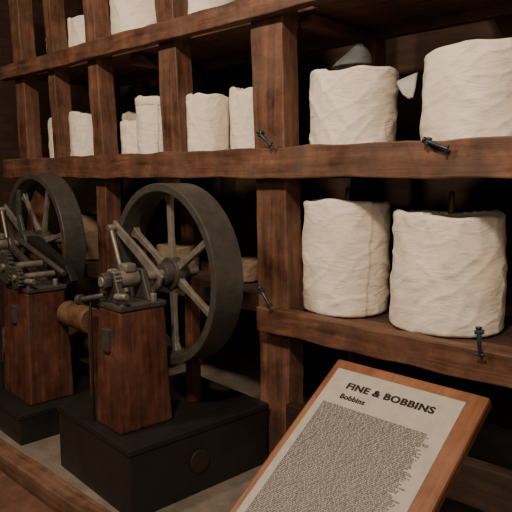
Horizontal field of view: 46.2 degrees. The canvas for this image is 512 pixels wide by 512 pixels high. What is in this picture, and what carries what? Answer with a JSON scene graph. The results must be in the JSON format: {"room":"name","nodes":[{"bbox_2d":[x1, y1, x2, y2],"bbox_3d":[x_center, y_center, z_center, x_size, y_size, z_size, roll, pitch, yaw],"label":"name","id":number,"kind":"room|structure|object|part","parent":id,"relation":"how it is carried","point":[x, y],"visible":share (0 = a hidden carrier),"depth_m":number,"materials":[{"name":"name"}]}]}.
{"room":"textile museum","nodes":[
{"label":"textile museum","id":0,"kind":"room"},
{"bbox_2d":[0,471,55,511],"bbox_3d":[-0.914,1.001,0.990,7.500,0.100,5.000,7,10,43],"label":"floor","id":1,"kind":"structure","parent":0,"point":[13,497],"depth_m":2.01,"materials":[{"name":"brown wood"}]},
{"bbox_2d":[0,327,511,511],"bbox_3d":[0.103,0.751,2.264,5.180,0.072,1.517,7,10,43],"label":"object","id":2,"kind":"structure","parent":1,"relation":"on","point":[36,466],"depth_m":2.17,"materials":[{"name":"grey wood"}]},
{"bbox_2d":[0,173,98,445],"bbox_3d":[-0.957,0.155,2.634,0.508,1.033,1.046,-7,10,-44],"label":"machine","id":3,"kind":"object","parent":2,"relation":"on","point":[39,373],"visible":0.97,"depth_m":2.43,"materials":[{"name":"black paint"}]},
{"bbox_3d":[-1.075,0.330,2.519,0.009,0.475,0.009,-7,11,-44],"label":"lever rod","id":4,"kind":"part","parent":3,"relation":"part of","materials":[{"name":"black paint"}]},
{"bbox_2d":[0,233,4,239],"bbox_3d":[-1.149,-0.087,2.680,0.040,0.028,0.044,-7,10,-44],"label":"cup","id":5,"kind":"object","parent":3,"relation":"on","point":[2,237],"depth_m":2.67,"materials":[{"name":"metal"}]},
{"bbox_3d":[-1.206,-0.082,2.906,0.016,0.300,0.016,-7,-9,-44],"label":"connecting rod","id":6,"kind":"part","parent":3,"relation":"part of","materials":[{"name":"metal"}]},
{"bbox_3d":[-1.133,-0.141,2.859,0.012,0.204,0.321,-7,10,-44],"label":"crank arm","id":7,"kind":"part","parent":3,"relation":"part of","materials":[{"name":"metal"}]},
{"bbox_3d":[-0.970,0.231,2.409,0.022,0.070,0.040,-7,10,-44],"label":"latch plate","id":8,"kind":"part","parent":3,"relation":"part of","materials":[{"name":"metal"}]},
{"bbox_3d":[-1.089,-0.182,2.787,0.016,0.249,0.089,-7,10,-44],"label":"cast arm","id":9,"kind":"part","parent":3,"relation":"part of","materials":[{"name":"metal"}]},
{"bbox_3d":[-1.061,0.016,2.761,0.032,0.192,0.520,-7,10,-44],"label":"cast arm","id":10,"kind":"part","parent":3,"relation":"part of","materials":[{"name":"black paint"}]},
{"bbox_3d":[-0.906,0.120,2.457,0.165,0.018,0.238,-7,10,-44],"label":"bearing plate","id":11,"kind":"part","parent":3,"relation":"part of","materials":[{"name":"metal"}]},
{"bbox_3d":[-0.933,-0.004,2.588,0.024,0.024,0.461,-7,24,-44],"label":"link rod","id":12,"kind":"part","parent":3,"relation":"part of","materials":[{"name":"metal"}]},
{"bbox_3d":[-0.902,0.020,2.609,0.032,0.193,0.470,-7,10,-44],"label":"cast arm","id":13,"kind":"part","parent":3,"relation":"part of","materials":[{"name":"black paint"}]},
{"bbox_2d":[57,183,268,511],"bbox_3d":[-0.301,0.252,2.041,0.569,0.993,0.604,-7,10,-42],"label":"machine","id":14,"kind":"object","parent":2,"relation":"on","point":[150,440],"visible":1,"depth_m":1.91,"materials":[{"name":"black paint"}]},
{"bbox_3d":[-0.562,0.140,1.916,0.018,0.034,0.034,-7,2,35],"label":"lever knob","id":15,"kind":"part","parent":14,"relation":"part of","materials":[{"name":"metal"}]},
{"bbox_3d":[-0.529,0.334,1.938,0.009,0.413,0.009,-7,11,-42],"label":"lever rod","id":16,"kind":"part","parent":14,"relation":"part of","materials":[{"name":"black metal"}]},
{"bbox_3d":[-0.516,0.131,1.897,0.092,0.018,0.018,-11,3,22],"label":"lever arm","id":17,"kind":"part","parent":14,"relation":"part of","materials":[{"name":"metal"}]},
{"bbox_3d":[-0.463,0.261,1.869,0.022,0.070,0.040,-7,10,-42],"label":"latch plate","id":18,"kind":"part","parent":14,"relation":"part of","materials":[{"name":"metal"}]},
{"bbox_3d":[-0.483,0.013,2.115,0.015,0.241,0.015,-7,-15,-42],"label":"connecting rod","id":19,"kind":"part","parent":14,"relation":"part of","materials":[{"name":"metal"}]},
{"bbox_2d":[119,262,135,272],"bbox_3d":[-0.409,0.037,1.913,0.040,0.028,0.044,-7,10,-42],"label":"machine part","id":20,"kind":"object","parent":14,"relation":"on","point":[127,267],"depth_m":1.90,"materials":[{"name":"metal"}]},
{"bbox_3d":[-0.396,0.150,1.917,0.170,0.018,0.141,-7,10,-42],"label":"bearing plate","id":21,"kind":"part","parent":14,"relation":"part of","materials":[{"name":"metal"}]},
{"bbox_3d":[-0.411,-0.014,2.069,0.012,0.204,0.321,-7,10,-42],"label":"crank arm","id":22,"kind":"part","parent":14,"relation":"part of","materials":[{"name":"metal"}]},
{"bbox_2d":[0,0,511,511],"bbox_3d":[0.213,-0.443,2.279,3.753,2.310,0.713,7,10,43],"label":"storage rack","id":23,"kind":"object","parent":2,"relation":"on","point":[175,50],"visible":0.68,"depth_m":2.10,"materials":[{"name":"brown wood"}]},
{"bbox_3d":[-1.240,-0.484,3.292,0.155,2.130,0.092,7,10,43],"label":"post","id":24,"kind":"part","parent":23,"relation":"part of","materials":[{"name":"brown wood"}]},
{"bbox_2d":[48,118,53,157],"bbox_3d":[-1.009,-0.625,3.264,0.230,0.238,0.231,7,10,43],"label":"roll","id":25,"kind":"object","parent":23,"relation":"on","point":[49,120],"visible":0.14,"depth_m":3.19,"materials":[{"name":"white fabric"}]},
{"bbox_3d":[-0.989,-0.954,2.995,0.131,1.120,0.091,7,10,43],"label":"post","id":26,"kind":"part","parent":23,"relation":"part of","materials":[{"name":"brown wood"}]},
{"bbox_2d":[69,111,93,155],"bbox_3d":[-0.845,-0.599,3.031,0.190,0.247,0.191,7,10,43],"label":"roll","id":27,"kind":"object","parent":23,"relation":"on","point":[81,133],"visible":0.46,"depth_m":2.94,"materials":[{"name":"white fabric"}]},
{"bbox_2d":[67,15,110,46],"bbox_3d":[-0.825,-1.091,3.048,0.244,0.220,0.241,7,10,43],"label":"roll","id":28,"kind":"object","parent":23,"relation":"on","point":[76,25],"visible":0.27,"depth_m":2.95,"materials":[{"name":"white fabric"}]},
{"bbox_2d":[81,212,98,259],"bbox_3d":[-0.926,-0.120,3.418,0.279,0.257,0.276,7,10,43],"label":"roll","id":29,"kind":"object","parent":23,"relation":"on","point":[90,222],"visible":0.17,"depth_m":3.29,"materials":[{"name":"beige fabric"}]},
{"bbox_3d":[-0.716,-0.421,2.808,0.164,2.130,0.091,7,10,43],"label":"post","id":30,"kind":"part","parent":23,"relation":"part of","materials":[{"name":"brown wood"}]},
{"bbox_3d":[-0.871,-0.619,3.635,0.105,2.310,0.085,7,10,43],"label":"post","id":31,"kind":"part","parent":23,"relation":"part of","materials":[{"name":"brown wood"}]},
{"bbox_2d":[120,120,137,153],"bbox_3d":[-0.534,-0.545,2.844,0.210,0.188,0.213,7,10,43],"label":"roll","id":32,"kind":"object","parent":23,"relation":"on","point":[128,129],"visible":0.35,"depth_m":2.75,"materials":[{"name":"white fabric"}]},
{"bbox_2d":[122,111,135,120],"bbox_3d":[-0.593,-0.605,3.068,0.178,0.249,0.182,7,10,43],"label":"roll","id":33,"kind":"object","parent":23,"relation":"on","point":[130,116],"visible":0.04,"depth_m":2.98,"materials":[{"name":"beige fabric"}]},
{"bbox_2d":[109,0,156,35],"bbox_3d":[-0.499,-1.155,2.727,0.329,0.428,0.331,7,10,43],"label":"roll","id":34,"kind":"object","parent":23,"relation":"on","point":[126,15],"visible":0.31,"depth_m":2.60,"materials":[{"name":"white fabric"}]},
{"bbox_2d":[135,95,163,152],"bbox_3d":[-0.441,-0.562,2.644,0.177,0.273,0.177,7,10,43],"label":"roll","id":35,"kind":"object","parent":23,"relation":"on","point":[148,108],"visible":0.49,"depth_m":2.57,"materials":[{"name":"white fabric"}]},
{"bbox_3d":[-0.607,0.104,2.846,1.880,0.064,0.044,7,10,43],"label":"rail","id":36,"kind":"part","parent":23,"relation":"part of","materials":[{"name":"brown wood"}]},
{"bbox_3d":[-0.004,-0.824,1.996,3.750,0.079,0.053,7,10,43],"label":"rail","id":37,"kind":"part","parent":23,"relation":"part of","materials":[{"name":"brown wood"}]},
{"bbox_3d":[-0.329,-0.875,2.385,0.178,1.120,0.089,7,10,43],"label":"post","id":38,"kind":"part","parent":23,"relation":"part of","materials":[{"name":"brown wood"}]},
{"bbox_2d":[156,243,199,267],"bbox_3d":[-0.389,-0.001,2.983,0.209,0.133,0.212,7,10,43],"label":"roll","id":39,"kind":"object","parent":23,"relation":"on","point":[182,250],"visible":0.41,"depth_m":2.91,"materials":[{"name":"beige fabric"}]},
{"bbox_3d":[-0.338,-0.555,3.141,0.105,2.310,0.086,7,10,43],"label":"post","id":40,"kind":"part","parent":23,"relation":"part of","materials":[{"name":"brown wood"}]},
{"bbox_2d":[186,93,229,150],"bbox_3d":[-0.195,-0.521,2.415,0.179,0.252,0.182,7,10,43],"label":"roll","id":41,"kind":"object","parent":23,"relation":"on","point":[208,115],"visible":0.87,"depth_m":2.34,"materials":[{"name":"white fabric"}]},
{"bbox_2d":[188,0,234,12],"bbox_3d":[-0.182,-1.037,2.435,0.233,0.270,0.239,7,10,43],"label":"roll","id":42,"kind":"object","parent":23,"relation":"on","point":[193,5],"visible":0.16,"depth_m":2.34,"materials":[{"name":"white fabric"}]},
{"bbox_2d":[229,87,253,148],"bbox_3d":[-0.015,-0.525,2.371,0.180,0.271,0.182,7,10,43],"label":"roll","id":43,"kind":"object","parent":23,"relation":"on","point":[240,100],"visible":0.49,"depth_m":2.30,"materials":[{"name":"white fabric"}]},
{"bbox_2d":[241,256,257,282],"bbox_3d":[-0.058,0.055,2.681,0.186,0.100,0.189,7,10,43],"label":"roll","id":44,"kind":"object","parent":23,"relation":"on","point":[249,263],"visible":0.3,"depth_m":2.60,"materials":[{"name":"beige fabric"}]},
{"bbox_3d":[-0.007,-0.318,2.058,3.750,0.110,0.055,7,10,43],"label":"rail","id":45,"kind":"part","parent":23,"relation":"part of","materials":[{"name":"brown wood"}]},
{"bbox_2d":[256,130,272,147],"bbox_3d":[0.031,-0.383,1.961,0.069,0.063,0.020,6,9,39],"label":"bolt","id":46,"kind":"object","parent":23,"relation":"attached to","point":[260,133],"visible":1,"depth_m":1.96,"materials":[{"name":"metal"}]},
{"bbox_2d":[258,287,272,307],"bbox_3d":[0.033,0.139,2.016,0.063,0.070,0.020,6,9,38],"label":"bolt","id":47,"kind":"object","parent":23,"relation":"attached to","point":[261,290],"visible":1,"depth_m":2.01,"materials":[{"name":"metal"}]},
{"bbox_3d":[0.069,-0.326,2.083,0.210,2.130,0.090,7,10,43],"label":"post","id":48,"kind":"part","parent":23,"relation":"part of","materials":[{"name":"brown wood"}]},
{"bbox_3d":[0.348,-0.871,2.370,3.750,0.081,0.044,7,10,43],"label":"rail","id":49,"kind":"part","parent":23,"relation":"part of","materials":[{"name":"brown wood"}]},
{"bbox_3d":[0.349,0.141,2.502,3.750,0.080,0.043,7,10,43],"label":"rail","id":50,"kind":"part","parent":23,"relation":"part of","materials":[{"name":"brown wood"}]},
{"bbox_2d":[302,188,390,317],"bbox_3d":[0.309,-0.025,2.066,0.299,0.417,0.302,7,10,43],"label":"roll","id":51,"kind":"object","parent":23,"relation":"on","point":[346,262],"visible":1,"depth_m":1.94,"materials":[{"name":"white fabric"}]},
{"bbox_2d":[309,65,398,145],"bbox_3d":[0.321,-0.475,1.984,0.292,0.272,0.293,7,10,43],"label":"roll","id":52,"kind":"object","parent":23,"relation":"on","point":[356,104],"visible":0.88,"depth_m":1.86,"materials":[{"name":"white fabric"}]},
{"bbox_2d":[332,43,372,68],"bbox_3d":[0.311,-0.654,1.950,0.132,0.079,0.107,7,10,43],"label":"cloth","id":53,"kind":"object","parent":52,"relation":"on","point":[359,53],"visible":1,"depth_m":1.92,"materials":[{"name":"grey fabric"}]},
{"bbox_2d":[396,72,417,99],"bbox_3d":[0.463,-0.521,1.852,0.082,0.083,0.044,7,10,43],"label":"flap","id":54,"kind":"object","parent":52,"relation":"attached to","point":[407,85],"visible":1,"depth_m":1.83,"materials":[{"name":"white fabric"}]},
{"bbox_3d":[0.448,-0.460,2.414,0.105,2.310,0.085,7,10,43],"label":"post","id":55,"kind":"part","parent":23,"relation":"part of","materials":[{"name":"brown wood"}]},
{"bbox_3d":[0.688,0.295,1.477,1.840,0.092,0.055,7,10,43],"label":"rail","id":56,"kind":"part","parent":23,"relation":"part of","materials":[{"name":"brown wood"}]},
{"bbox_3d":[0.742,0.634,1.484,1.710,0.128,0.052,7,10,43],"label":"rail","id":57,"kind":"part","parent":23,"relation":"part of","materials":[{"name":"brown wood"}]},
{"bbox_2d":[422,136,449,153],"bbox_3d":[0.469,-0.289,1.562,0.076,0.046,0.020,6,10,39],"label":"bolt","id":58,"kind":"object","parent":23,"relation":"attached to","point":[427,141],"visible":1,"depth_m":1.56,"materials":[{"name":"metal"}]},
{"bbox_2d":[389,191,507,337],"bbox_3d":[0.587,0.008,1.839,0.352,0.410,0.352,7,10,43],"label":"roll","id":59,"kind":"object","parent":23,"relation":"on","point":[449,271],"visible":1,"depth_m":1.70,"materials":[{"name":"white fabric"}]},
{"bbox_2d":[420,38,511,140],"bbox_3d":[0.625,-0.445,1.711,0.306,0.283,0.313,7,10,43],"label":"roll","id":60,"kind":"object","parent":23,"relation":"on","point":[467,89],"visible":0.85,"depth_m":1.57,"materials":[{"name":"white fabric"}]},
{"bbox_2d":[474,326,484,356],"bbox_3d":[0.568,0.216,1.521,0.028,0.077,0.020,7,10,43],"label":"bolt","id":61,"kind":"object","parent":23,"relation":"attached to","point":[479,331],"visible":1,"depth_m":1.52,"materials":[{"name":"metal"}]},
{"bbox_3d":[0.098,0.726,1.050,0.280,0.430,0.060,7,10,43],"label":"sign stand","id":62,"kind":"object","parent":1,"relation":"on","visible":0},
{"bbox_2d":[229,360,491,511],"bbox_3d":[0.155,0.416,1.079,0.343,0.309,0.452,7,10,44],"label":"information sign","id":63,"kind":"object","parent":62,"relation":"attached to","point":[368,439],"visible":1,"depth_m":1.11,"materials":[{"name":"white paper"}]},
{"bbox_2d":[0,0,88,327],"bbox_3d":[-2.989,-0.655,2.671,0.100,2.750,4.920,7,10,43],"label":"wall","id":64,"kind":"structure","parent":0,"point":[9,141],"depth_m":4.08,"materials":[{"name":"wood"}]},
{"bbox_2d":[78,0,511,429],"bbox_3d":[0.770,-0.645,2.597,7.500,2.750,0.100,7,10,43],"label":"wall","id":65,"kind":"structure","parent":0,"point":[406,54],"depth_m":2.89,"materials":[{"name":"brown wood"}]}
]}

